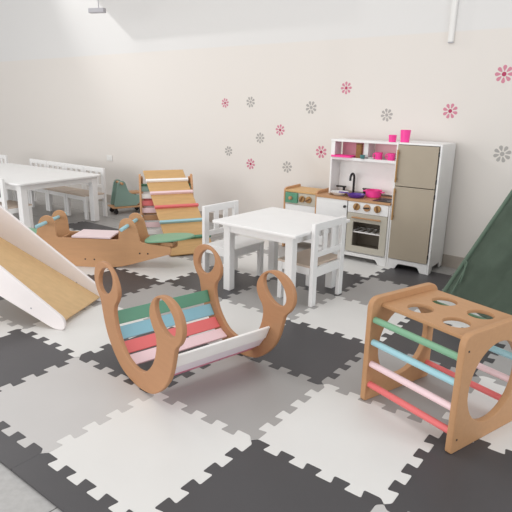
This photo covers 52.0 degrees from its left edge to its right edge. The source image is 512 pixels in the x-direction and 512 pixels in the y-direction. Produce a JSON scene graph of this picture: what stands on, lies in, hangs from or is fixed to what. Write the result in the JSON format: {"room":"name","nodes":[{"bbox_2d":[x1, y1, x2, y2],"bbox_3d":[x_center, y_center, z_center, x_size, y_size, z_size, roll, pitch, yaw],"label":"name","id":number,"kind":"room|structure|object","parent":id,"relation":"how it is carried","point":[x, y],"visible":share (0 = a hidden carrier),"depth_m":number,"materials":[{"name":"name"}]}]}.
{"room":"children's room","nodes":[
{"label":"children's room","id":0,"kind":"room"},
{"bbox_2d":[0,190,456,511],"bbox_3d":[-2.624,0.126,4.486,13.000,0.060,6.200,13,19,35],"label":"floor","id":1,"kind":"structure","parent":0,"point":[16,495],"depth_m":4.78,"materials":[{"name":"grey tile"}]},
{"bbox_2d":[0,155,7,162],"bbox_3d":[-3.951,-1.208,7.864,0.410,0.600,0.318,13,19,35],"label":"child chair","id":2,"kind":"object","parent":1,"relation":"on","point":[5,157],"visible":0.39,"depth_m":7.81,"materials":[{"name":"white paint"}]},
{"bbox_2d":[0,316,22,336],"bbox_3d":[-1.874,0.465,3.204,0.644,0.011,0.644,13,19,35],"label":"foam mat","id":3,"kind":"object","parent":1,"relation":"on","point":[4,328],"visible":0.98,"depth_m":3.27,"materials":[{"name":"white rubber"}]},
{"bbox_2d":[0,178,33,227],"bbox_3d":[-2.684,-0.565,5.675,0.410,0.600,0.318,11,19,32],"label":"child chair","id":4,"kind":"object","parent":1,"relation":"on","point":[11,206],"visible":0.64,"depth_m":5.52,"materials":[{"name":"white paint"}]},
{"bbox_2d":[0,421,42,470],"bbox_3d":[-1.131,0.752,2.240,0.600,0.011,0.145,13,19,35],"label":"border strip","id":5,"kind":"object","parent":1,"relation":"on","point":[12,454],"visible":1,"depth_m":2.12,"materials":[{"name":"black rubber"}]},
{"bbox_2d":[13,159,46,203],"bbox_3d":[-3.116,-1.019,7.256,0.410,0.600,0.318,13,19,35],"label":"child chair","id":6,"kind":"object","parent":1,"relation":"on","point":[32,161],"visible":0.24,"depth_m":7.29,"materials":[{"name":"white paint"}]},
{"bbox_2d":[0,329,73,391],"bbox_3d":[-1.396,0.573,2.857,0.644,0.011,0.644,13,19,35],"label":"foam mat","id":7,"kind":"object","parent":1,"relation":"on","point":[22,355],"visible":0.99,"depth_m":2.90,"materials":[{"name":"black rubber"}]},
{"bbox_2d":[29,161,63,210],"bbox_3d":[-2.781,-0.944,7.013,0.410,0.600,0.318,13,19,35],"label":"child chair","id":8,"kind":"object","parent":1,"relation":"on","point":[48,163],"visible":0.41,"depth_m":7.03,"materials":[{"name":"white paint"}]},
{"bbox_2d":[0,299,101,328],"bbox_3d":[-1.510,0.343,3.666,0.644,0.011,0.644,13,19,35],"label":"foam mat","id":9,"kind":"object","parent":1,"relation":"on","point":[8,311],"visible":0.34,"depth_m":3.46,"materials":[{"name":"grey rubber"}]},
{"bbox_2d":[0,205,100,329],"bbox_3d":[-1.759,-0.130,3.505,1.335,0.976,0.541,5,16,12],"label":"slide","id":10,"kind":"object","parent":9,"relation":"on","point":[35,277],"visible":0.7,"depth_m":3.62,"materials":[{"name":"white paint"}]},
{"bbox_2d":[46,163,84,212],"bbox_3d":[-2.451,-0.869,6.773,0.410,0.600,0.318,13,19,35],"label":"child chair","id":11,"kind":"object","parent":1,"relation":"on","point":[59,191],"visible":0.59,"depth_m":6.77,"materials":[{"name":"white paint"}]},
{"bbox_2d":[12,453,132,511],"bbox_3d":[-0.654,0.860,1.893,0.600,0.011,0.145,13,19,35],"label":"border strip","id":12,"kind":"object","parent":1,"relation":"on","point":[53,485],"visible":1,"depth_m":1.92,"materials":[{"name":"grey rubber"}]},
{"bbox_2d":[0,357,153,452],"bbox_3d":[-0.919,0.680,2.510,0.644,0.011,0.644,13,19,35],"label":"foam mat","id":13,"kind":"object","parent":1,"relation":"on","point":[51,406],"visible":0.96,"depth_m":2.48,"materials":[{"name":"grey rubber"}]},
{"bbox_2d":[21,304,147,356],"bbox_3d":[-1.033,0.451,3.319,0.644,0.011,0.644,13,19,35],"label":"foam mat","id":14,"kind":"object","parent":1,"relation":"on","point":[85,331],"visible":0.46,"depth_m":3.22,"materials":[{"name":"white rubber"}]},
{"bbox_2d":[65,166,107,219],"bbox_3d":[-2.121,-0.794,6.533,0.410,0.600,0.318,13,19,35],"label":"child chair","id":15,"kind":"object","parent":1,"relation":"on","point":[83,195],"visible":0.87,"depth_m":6.52,"materials":[{"name":"white paint"}]},
{"bbox_2d":[76,266,108,274],"bbox_3d":[-1.624,0.113,4.475,0.644,0.011,0.644,13,19,35],"label":"foam mat","id":16,"kind":"object","parent":1,"relation":"on","point":[87,270],"visible":0.12,"depth_m":4.45,"materials":[{"name":"white rubber"}]},
{"bbox_2d":[28,210,194,266],"bbox_3d":[-1.426,-0.148,4.585,1.795,0.439,0.560,2,16,4],"label":"seesaw","id":17,"kind":"object","parent":16,"relation":"on","point":[132,244],"visible":0.8,"depth_m":4.49,"materials":[{"name":"brown wood"}]},
{"bbox_2d":[69,221,116,230],"bbox_3d":[-1.931,-0.321,5.992,0.644,0.011,0.382,13,19,35],"label":"foam mat","id":18,"kind":"object","parent":1,"relation":"on","point":[81,225],"visible":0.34,"depth_m":6.03,"materials":[{"name":"black rubber"}]},
{"bbox_2d":[108,179,139,214],"bbox_3d":[-1.712,-0.786,6.897,0.420,0.428,0.320,-8,18,-31],"label":"toy","id":19,"kind":"object","parent":1,"relation":"on","point":[121,197],"visible":0.96,"depth_m":6.82,"materials":[{"name":"teal paint"}]},
{"bbox_2d":[87,268,164,297],"bbox_3d":[-1.147,0.221,4.128,0.644,0.011,0.644,13,19,35],"label":"foam mat","id":20,"kind":"object","parent":1,"relation":"on","point":[129,282],"visible":0.43,"depth_m":4.18,"materials":[{"name":"black rubber"}]},
{"bbox_2d":[79,327,219,392],"bbox_3d":[-0.556,0.558,2.971,0.644,0.011,0.644,13,19,35],"label":"foam mat","id":21,"kind":"object","parent":1,"relation":"on","point":[106,357],"visible":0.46,"depth_m":2.87,"materials":[{"name":"black rubber"}]},
{"bbox_2d":[94,244,296,393],"bbox_3d":[-0.340,0.326,2.752,0.654,0.565,0.905,-11,20,-38],"label":"rocker","id":22,"kind":"object","parent":21,"relation":"on","point":[168,363],"visible":1,"depth_m":2.73,"materials":[{"name":"brown wood"}]},
{"bbox_2d":[48,393,251,511],"bbox_3d":[-0.442,0.788,2.163,0.644,0.011,0.644,13,19,35],"label":"foam mat","id":23,"kind":"object","parent":1,"relation":"on","point":[142,457],"visible":0.99,"depth_m":2.12,"materials":[{"name":"white rubber"}]},
{"bbox_2d":[116,255,209,281],"bbox_3d":[-0.783,0.099,4.589,0.644,0.011,0.644,13,19,35],"label":"foam mat","id":24,"kind":"object","parent":1,"relation":"on","point":[167,267],"visible":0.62,"depth_m":4.54,"materials":[{"name":"white rubber"}]},
{"bbox_2d":[118,282,221,319],"bbox_3d":[-0.669,0.329,3.780,0.644,0.011,0.644,13,19,35],"label":"foam mat","id":25,"kind":"object","parent":1,"relation":"on","point":[145,296],"visible":0.43,"depth_m":3.90,"materials":[{"name":"grey rubber"}]},
{"bbox_2d":[178,251,254,265],"bbox_3d":[-0.420,-0.024,5.051,0.644,0.011,0.644,13,19,35],"label":"foam mat","id":26,"kind":"object","parent":1,"relation":"on","point":[211,256],"visible":0.28,"depth_m":4.89,"materials":[{"name":"white rubber"}]},
{"bbox_2d":[143,169,210,255],"bbox_3d":[-0.800,-0.472,5.333,0.456,0.682,1.056,-6,17,-24],"label":"ramp","id":27,"kind":"object","parent":26,"relation":"on","point":[175,205],"visible":0.71,"depth_m":5.34,"materials":[{"name":"brown wood"}]},
{"bbox_2d":[165,266,269,298],"bbox_3d":[-0.306,0.206,4.242,0.644,0.011,0.644,13,19,35],"label":"foam mat","id":28,"kind":"object","parent":1,"relation":"on","point":[241,281],"visible":0.62,"depth_m":4.19,"materials":[{"name":"black rubber"}]},
{"bbox_2d":[202,200,263,275],"bbox_3d":[-0.180,-0.115,4.265,0.318,0.600,0.410,14,20,37],"label":"child chair","id":29,"kind":"object","parent":28,"relation":"on","point":[243,245],"visible":0.68,"depth_m":4.25,"materials":[{"name":"white paint"}]},
{"bbox_2d":[167,299,289,343],"bbox_3d":[-0.192,0.436,3.433,0.644,0.011,0.644,13,19,35],"label":"foam mat","id":30,"kind":"object","parent":1,"relation":"on","point":[241,320],"visible":0.2,"depth_m":3.50,"materials":[{"name":"white rubber"}]},
{"bbox_2d":[159,355,323,438],"bbox_3d":[-0.079,0.666,2.624,0.644,0.011,0.644,13,19,35],"label":"foam mat","id":31,"kind":"object","parent":1,"relation":"on","point":[242,393],"visible":0.87,"depth_m":2.58,"materials":[{"name":"grey rubber"}]},
{"bbox_2d":[214,234,281,251],"bbox_3d":[-0.087,-0.135,5.473,0.644,0.011,0.542,13,19,35],"label":"foam mat","id":32,"kind":"object","parent":1,"relation":"on","point":[266,242],"visible":0.12,"depth_m":5.57,"materials":[{"name":"white rubber"}]},
{"bbox_2d":[223,252,276,279],"bbox_3d":[0.058,0.085,4.703,0.644,0.011,0.644,13,19,35],"label":"foam mat","id":33,"kind":"object","parent":1,"relation":"on","point":[247,264],"visible":0.29,"depth_m":4.68,"materials":[{"name":"white rubber"}]},
{"bbox_2d":[155,439,382,511],"bbox_3d":[0.035,0.896,1.815,0.644,0.011,0.644,13,19,35],"label":"foam mat","id":34,"kind":"object","parent":1,"relation":"on","point":[256,479],"visible":1,"depth_m":1.92,"materials":[{"name":"black rubber"}]},
{"bbox_2d":[227,280,335,319],"bbox_3d":[0.171,0.315,3.894,0.644,0.011,0.644,13,19,35],"label":"foam mat","id":35,"kind":"object","parent":1,"relation":"on","point":[250,298],"visible":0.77,"depth_m":3.87,"materials":[{"name":"grey rubber"}]},
{"bbox_2d":[212,207,349,305],"bbox_3d":[0.194,-0.012,4.031,0.750,0.545,0.755,13,20,36],"label":"table","id":36,"kind":"object","parent":35,"relation":"on","point":[275,225],"visible":0.82,"depth_m":3.91,"materials":[{"name":"white paint"}]},
{"bbox_2d":[277,216,346,306],"bbox_3d":[0.408,0.006,3.880,0.318,0.600,0.410,14,20,38],"label":"child chair","id":37,"kind":"object","parent":35,"relation":"on","point":[308,260],"visible":0.98,"depth_m":3.77,"materials":[{"name":"white paint"}]},
{"bbox_2d":[256,243,310,257],"bbox_3d":[0.390,-0.027,5.126,0.644,0.011,0.542,13,19,35],"label":"foam mat","id":38,"kind":"object","parent":1,"relation":"on","point":[281,250],"visible":0.19,"depth_m":5.23,"materials":[{"name":"white rubber"}]},
{"bbox_2d":[282,184,328,246],"bbox_3d":[0.496,-0.386,5.261,0.372,0.610,0.345,12,19,33],"label":"stove","id":39,"kind":"object","parent":38,"relation":"on","point":[297,197],"visible":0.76,"depth_m":5.12,"materials":[{"name":"brown wood"}]},
{"bbox_2d":[237,320,364,383],"bbox_3d":[0.285,0.544,3.086,0.644,0.011,0.644,13,19,35],"label":"foam mat","id":40,"kind":"object","parent":1,"relation":"on","point":[316,354],"visible":0.63,"depth_m":3.03,"materials":[{"name":"black rubber"}]},
{"bbox_2d":[270,265,370,295],"bbox_3d":[0.535,0.192,4.356,0.644,0.011,0.644,13,19,35],"label":"foam mat","id":41,"kind":"object","parent":1,"relation":"on","point":[348,280],"visible":0.47,"depth_m":4.27,"materials":[{"name":"black rubber"}]},
{"bbox_2d":[251,384,442,504],"bbox_3d":[0.399,0.774,2.277,0.644,0.011,0.644,13,19,35],"label":"foam mat","id":42,"kind":"object","parent":1,"relation":"on","point":[366,446],"visible":0.94,"depth_m":2.23,"materials":[{"name":"white rubber"}]},
{"bbox_2d":[291,296,409,343],"bbox_3d":[0.648,0.422,3.547,0.644,0.011,0.644,13,19,35],"label":"foam mat","id":43,"kind":"object","parent":1,"relation":"on","point":[348,318],"visible":0.73,"depth_m":3.53,"materials":[{"name":"white rubber"}]},
{"bbox_2d":[319,254,389,277],"bbox_3d":[0.867,0.081,4.778,0.644,0.011,0.542,13,19,35],"label":"foam mat","id":44,"kind":"object","parent":1,"relation":"on","point":[365,267],"visible":0.4,"depth_m":4.71,"materials":[{"name":"white rubber"}]},
{"bbox_2d":[315,138,399,266],"bbox_3d":[0.965,-0.521,4.899,0.738,1.086,0.398,12,19,33],"label":"play kitchen","id":45,"kind":"object","parent":44,"relation":"on","point":[367,231],"visible":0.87,"depth_m":4.89,"materials":[{"name":"white paint"}]},
{"bbox_2d":[329,141,341,192],"bbox_3d":[0.767,-0.874,5.073,0.016,0.507,0.187,12,19,33],"label":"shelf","id":46,"kind":"object","parent":45,"relation":"attached to","point":[335,179],"depth_m":5.06,"materials":[{"name":"white paint"}]},
{"bbox_2d":[330,190,347,195],"bbox_3d":[0.782,-0.591,4.942,0.182,0.031,0.182,13,19,35],"label":"plate","id":47,"kind":"object","parent":45,"relation":"on","point":[335,192],"visible":0.9,"depth_m":4.92,"materials":[{"name":"white plastic"}]},
{"bbox_2d":[331,154,355,157],"bbox_3d":[0.822,-0.941,4.935,0.215,0.017,0.130,12,19,33],"label":"tray","id":48,"kind":"object","parent":45,"relation":"on","point":[335,155],"visible":1,"depth_m":4.91,"materials":[{"name":"plastic"}]},
{"bbox_2d":[339,191,364,197],"bbox_3d":[0.887,-0.567,4.847,0.246,0.041,0.164,12,19,33],"label":"frying pan","id":49,"kind":"object","parent":45,"relation":"on","point":[351,195],"visible":1,"depth_m":4.81,"materials":[{"name":"purple plastic"}]},
{"bbox_2d":[349,173,354,192],"bbox_3d":[0.914,-0.693,5.000,0.022,0.203,0.106,12,19,33],"label":"faucet","id":50,"kind":"object","parent":45,"relation":"on","point":[350,178],"depth_m":5.02,"materials":[{"name":"black plastic"}]},
{"bbox_2d":[315,191,391,205],"bbox_3d":[0.971,-0.547,4.900,0.738,0.020,0.378,12,19,33],"label":"countertop","id":51,"kind":"structure","parent":45,"relation":"on","point":[365,199],"depth_m":4.80,"materials":[{"name":"brown wood"}]},
{"bbox_2d":[356,143,363,157],"bbox_3d":[0.951,-0.968,4.829,0.056,0.132,0.044,12,19,34],"label":"box","id":52,"kind":"object","parent":45,"relation":"on","point":[359,146],"visible":0.94,"depth_m":4.81,"materials":[{"name":"brown wood"}]},
{"bbox_2d":[331,138,399,144],"bbox_3d":[1.045,-1.051,4.820,0.692,0.020,0.191,12,19,33],"label":"shelf","id":53,"kind":"object","parent":45,"relation":"attached to","point":[339,140],"depth_m":4.82,"materials":[{"name":"white paint"}]},
{"bbox_2d":[345,212,387,256],"bbox_3d":[1.059,-0.220,4.837,0.386,0.360,0.293,13,19,35],"label":"oven","id":54,"kind":"object","parent":45,"relation":"in","point":[366,232],"depth_m":4.81,"materials":[{"name":"beige paint"}]},
{"bbox_2d":[363,189,384,197],"bbox_3d":[1.088,-0.579,4.861,0.182,0.065,0.156,0,16,-3],"label":"cooking pot","id":55,"kind":"object","parent":45,"relation":"on","point":[371,193],"visible":1,"depth_m":4.81,"materials":[{"name":"plastic"}]},
{"bbox_2d":[373,152,382,159],"bbox_3d":[1.103,-0.903,4.739,0.080,0.062,0.068,-5,17,-20],"label":"mug","id":56,"kind":"object","parent":45,"relation":"on","point":[378,155],"visible":1,"depth_m":4.72,"materials":[{"name":"plastic"}]},
{"bbox_2d":[385,153,395,160],"bbox_3d":[1.200,-0.883,4.676,0.068,0.062,0.080,-8,18,-28],"label":"mug","id":57,"kind":"object","parent":45,"relation":"on","point":[391,156],"visible":1,"depth_m":4.65,"materials":[{"name":"plastic"}]},
{"bbox_2d":[389,135,396,141],"bbox_3d":[1.206,-1.038,4.634,0.070,0.060,0.070,12,19,34],"label":"tumbler","id":58,"kind":"object","parent":45,"relation":"on","point":[392,138],"visible":0.99,"depth_m":4.61,"materials":[{"name":"plastic"}]},
{"bbox_2d":[340,277,418,313],"bbox_3d":[1.012,0.300,4.009,0.644,0.011,0.644,13,19,35],"label":"foam mat","id":59,"kind":"object","parent":1,"relation":"on","point":[363,292],"visible":0.48,"depth_m":4.10,"materials":[{"name":"grey rubber"}]},
{"bbox_2d":[371,504,388,511],"bbox_3d":[0.512,1.004,1.468,0.644,0.011,0.644,13,19,35],"label":"foam mat","id":60,"kind":"object","parent":1,"relation":"on","point":[377,508],"visible":1,"depth_m":1.85,"materials":[{"name":"white rubber"}]},
{"bbox_2d":[322,348,480,424],"bbox_3d":[0.762,0.652,2.738,0.644,0.011,0.644,13,19,35],"label":"foam mat","id":61,"kind":"object","parent":1,"relation":"on","point":[349,380],"visible":0.47,"depth_m":2.66,"materials":[{"name":"grey rubber"}]},
{"bbox_2d":[360,282,511,453],"bbox_3d":[0.851,0.469,2.408,0.475,0.525,0.516,-9,19,-33],"label":"cube","id":62,"kind":"object","parent":61,"relation":"on","point":[482,334],"visible":1,"depth_m":2.32,"materials":[{"name":"brown wood"}]},
{"bbox_2d":[369,265,451,290],"bbox_3d":[1.345,0.189,4.431,0.644,0.011,0.542,13,19,35],"label":"foam mat","id":63,"kind":"object","parent":1,"relation":"on","point":[398,275],"visible":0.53,"depth_m":4.44,"materials":[{"name":"black rubber"}]},
{"bbox_2d":[386,141,455,274],"bbox_3d":[1.431,-0.432,4.596,0.380,1.098,0.423,12,19,33],"label":"refrigerator","id":64,"kind":"object","parent":63,"relation":"on","point":[423,169],"visible":0.99,"depth_m":4.45,"materials":[{"name":"white paint"}]},
{"bbox_2d":[400,130,410,141],"bbox_3d":[1.257,-1.010,4.420,0.086,0.100,0.086,12,19,33],"label":"tumbler","id":65,"kind":"object","parent":64,"relation":"on","point":[405,134],"visible":0.98,"depth_m":4.39,"materials":[{"name":"plastic"}]},
{"bbox_2d":[379,317,505,376],"bbox_3d":[1.126,0.530,3.200,0.644,0.011,0.644,13,19,35],"label":"foam mat","id":66,"kind":"object","parent":1,"relation":"on","point":[396,341],"visible":0.31,"depth_m":3.18,"materials":[{"name":"black rubber"}]},
{"bbox_2d":[384,432,511,511],"bbox_3d":[0.876,0.882,1.930,0.644,0.011,0.644,13,19,35],"label":"foam mat","id":67,"kind":"object","parent":1,"relation":"on","point":[475,477],"visible":0.81,"depth_m":1.99,"materials":[{"name":"black rubber"}]},
{"bbox_2d":[414,300,482,327],"bbox_3d":[1.489,0.408,3.661,0.644,0.011,0.644,13,19,35],"label":"foam mat","id":68,"kind":"object","parent":1,"relation":"on","point":[458,324],"visible":0.02,"depth_m":3.52,"materials":[{"name":"grey rubber"}]},
{"bbox_2d":[442,190,511,318],"bbox_3d":[2.081,-0.429,3.479,1.060,1.757,1.042,-5,17,-22],"label":"tent","id":69,"kind":"object","parent":1,"relation":"on","point":[483,277],"visible":0.9,"depth_m":3.67,"materials":[{"name":"green fabric"}]},
{"bbox_2d":[442,376,511,453],"bbox_3d":[1.239,0.760,2.391,0.644,0.011,0.644,13,19,35],"label":"foam mat","id":70,"kind":"object","parent":1,"relation":"on","point":[480,404],"visible":0.34,"depth_m":2.46,"materials":[{"name":"white rubber"}]},
{"bbox_2d":[475,341,511,386],"bbox_3d":[1.603,0.638,2.853,0.644,0.011,0.644,13,19,35],"label":"foam mat","id":71,"kind":"object","parent":1,"relation":"on","point":[502,364],"visible":0.66,"depth_m":2.92,"materials":[{"name":"white rubber"}]},
{"bbox_3d":[-0.897,-0.131,5.398,0.644,0.011,0.644,13,19,35],"label":"foam mat","id":72,"kind":"object","parent":1,"relation":"on","visible":0},
{"bbox_2d":[139,174,193,234],"bbox_3d":[-0.973,-0.564,5.706,0.567,0.651,0.629,-2,16,-13],"label":"triangle","id":73,"kind":"object","parent":72,"relation":"on","point":[147,210],"visible":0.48,"depth_m":5.53,"materials":[{"name":"brown wood"}]},
{"bbox_3d":[-2.215,-0.225,5.631,0.644,0.011,0.644,13,19,35],"label":"foam mat","id":74,"kind":"object","parent":1,"relation":"on","visible":0},
{"bbox_2d":[0,163,99,227],"bbox_3d":[-2.926,-0.740,6.360,1.930,0.555,1.100,11,19,32],"label":"table","id":75,"kind":"object","parent":74,"relation":"on","point":[20,178],"visible":0.89,"depth_m":6.00,"materials":[{"name":"white paint"}]},
{"bbox_2d":[0,0,511,257],"bbox_3d":[-0.798,-2.045,6.322,13.000,3.200,0.120,13,19,35],"label":"wall","id":76,"kind":"structure","parent":0,"point":[144,84],"depth_m":5.73,"materials":[{"name":"paint"}]},
{"bbox_2d":[88,0,105,13],"bbox_3d":[-1.808,-3.177,5.895,0.200,0.825,0.060,6,16,16],"label":"track light","id":77,"kind":"object","parent":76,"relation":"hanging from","point":[90,10],"visible":1,"depth_m":5.97,"materials":[{"name":"white metal"}]},
{"bbox_2d":[107,155,112,160],"bbox_3d":[-2.068,-1.383,7.408,0.120,0.080,0.015,13,19,35],"label":"wall socket","id":78,"kind":"object","parent":76,"relation":"attached to","point":[109,157],"visible":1,"depth_m":7.40,"materials":[{"name":"white plastic"}]},
{"bbox_2d":[225,146,231,155],"bbox_3d":[-0.318,-1.217,6.084,0.108,0.108,0.001,13,19,35],"label":"sticker","id":79,"kind":"object","parent":76,"relation":"attached to","point":[227,146],"visible":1,"depth_m":6.08,"materials":[{"name":"grey paper"}]},
{"bbox_2d":[246,159,254,168],"bbox_3d":[-0.061,-1.040,5.929,0.122,0.122,0.001,13,19,35],"label":"sticker","id":80,"kind":"object","parent":76,"relation":"attached to","point":[248,159],"visible":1,"depth_m":5.93,"materials":[{"name":"pink paper"}]},
{"bbox_2d":[247,97,254,106],"bbox_3d":[-0.059,-1.688,5.756,0.114,0.114,0.001,13,19,35],"label":"sticker","id":81,"kind":"object","parent":76,"relation":"attached to","point":[251,105],"visible":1,"depth_m":5.75,"materials":[{"name":"grey paper"}]},
{"bbox_2d":[256,133,263,142],"bbox_3d":[0.045,-1.299,5.776,0.118,0.118,0.001,13,19,35],"label":"sticker","id":82,"kind":"object","parent":76,"relation":"attached to","point":[259,133],"visible":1,"depth_m":5.78,"materials":[{"name":"grey paper"}]},
{"bbox_2d":[276,124,284,135],"bbox_3d":[0.257,-1.344,5.598,0.117,0.117,0.001,13,19,35],"label":"sticker","id":83,"kind":"object","parent":76,"relation":"attached to","point":[280,124],"visible":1,"depth_m":5.59,"materials":[{"name":"pink paper"}]},
{"bbox_2d":[98,194,463,268],"bbox_3d":[-0.869,-0.547,6.689,13.000,0.114,0.010,13,19,35],"label":"baseboard","id":84,"kind":"structure","parent":76,"relation":"attached to","point":[450,261],"depth_m":4.78,"materials":[{"name":"beige tile"}]},
{"bbox_2d":[282,161,291,172],"bbox_3d":[0.334,-0.956,5.639,0.122,0.122,0.001,13,19,35],"label":"sticker","id":85,"kind":"object","parent":76,"relation":"attached to","point":[283,167],"visible":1,"depth_m":5.64,"materials":[{"name":"grey paper"}]},
{"bbox_2d":[306,101,315,113],"bbox_3d":[0.558,-1.504,5.318,0.123,0.123,0.001,13,19,35],"label":"sticker","id":86,"kind":"object","parent":76,"relation":"attached to","point":[307,105],"visible":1,"depth_m":5.32,"materials":[{"name":"grey paper"}]},
{"bbox_2d":[316,146,325,157],"bbox_3d":[0.664,-1.060,5.352,0.124,0.124,0.001,13,19,35],"label":"sticker","id":87,"kind":"object","parent":76,"relation":"attached to","point":[319,147],"visible":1,"depth_m":5.35,"materials":[{"name":"pink paper"}]},
{"bbox_2d":[341,82,351,93],"bbox_3d":[0.867,-1.615,5.045,0.118,0.118,0.001,13,19,35],"label":"sticker","id":88,"kind":"object","parent":76,"relation":"attached to","point":[343,84],"visible":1,"depth_m":5.04,"materials":[{"name":"pink paper"}]},
{"bbox_2d":[381,109,392,120],"bbox_3d":[1.210,-1.304,4.858,0.116,0.116,0.001,13,19,35],"label":"sticker","id":89,"kind":"object","parent":76,"relation":"attached to","point":[389,111],"visible":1,"depth_m":4.86,"materials":[{"name":"grey paper"}]},
{"bbox_2d":[443,104,456,117],"bbox_3d":[1.669,-1.246,4.512,0.124,0.124,0.001,13,19,35],"label":"sticker","id":90,"kind":"object","parent":76,"relation":"attached to","point":[447,105],"visible":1,"depth_m":4.51,"materials":[{"name":"pink paper"}]},
{"bbox_2d":[448,0,458,42],"bbox_3d":[1.639,-2.400,4.212,0.045,1.288,0.030,13,19,35],"label":"cable trunking","id":91,"kind":"object","parent":76,"relation":"attached to","point":[454,8],"visible":1,"depth_m":4.33,"materials":[{"name":"white plastic"}]},
{"bbox_2d":[493,146,510,161],"bbox_3d":[2.032,-0.842,4.333,0.135,0.135,0.001,13,19,35],"label":"sticker","id":92,"kind":"object","parent":76,"relation":"attached to","point":[500,147],"visible":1,"depth_m":4.33,"materials":[{"name":"grey paper"}]},
{"bbox_2d":[495,65,511,82],"bbox_3d":[1.987,-1.457,4.205,0.140,0.140,0.001,13,19,35],"label":"sticker","id":93,"kind":"object","parent":76,"relation":"attached to","point":[504,66],"visible":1,"depth_m":4.20,"materials":[{"name":"pink paper"}]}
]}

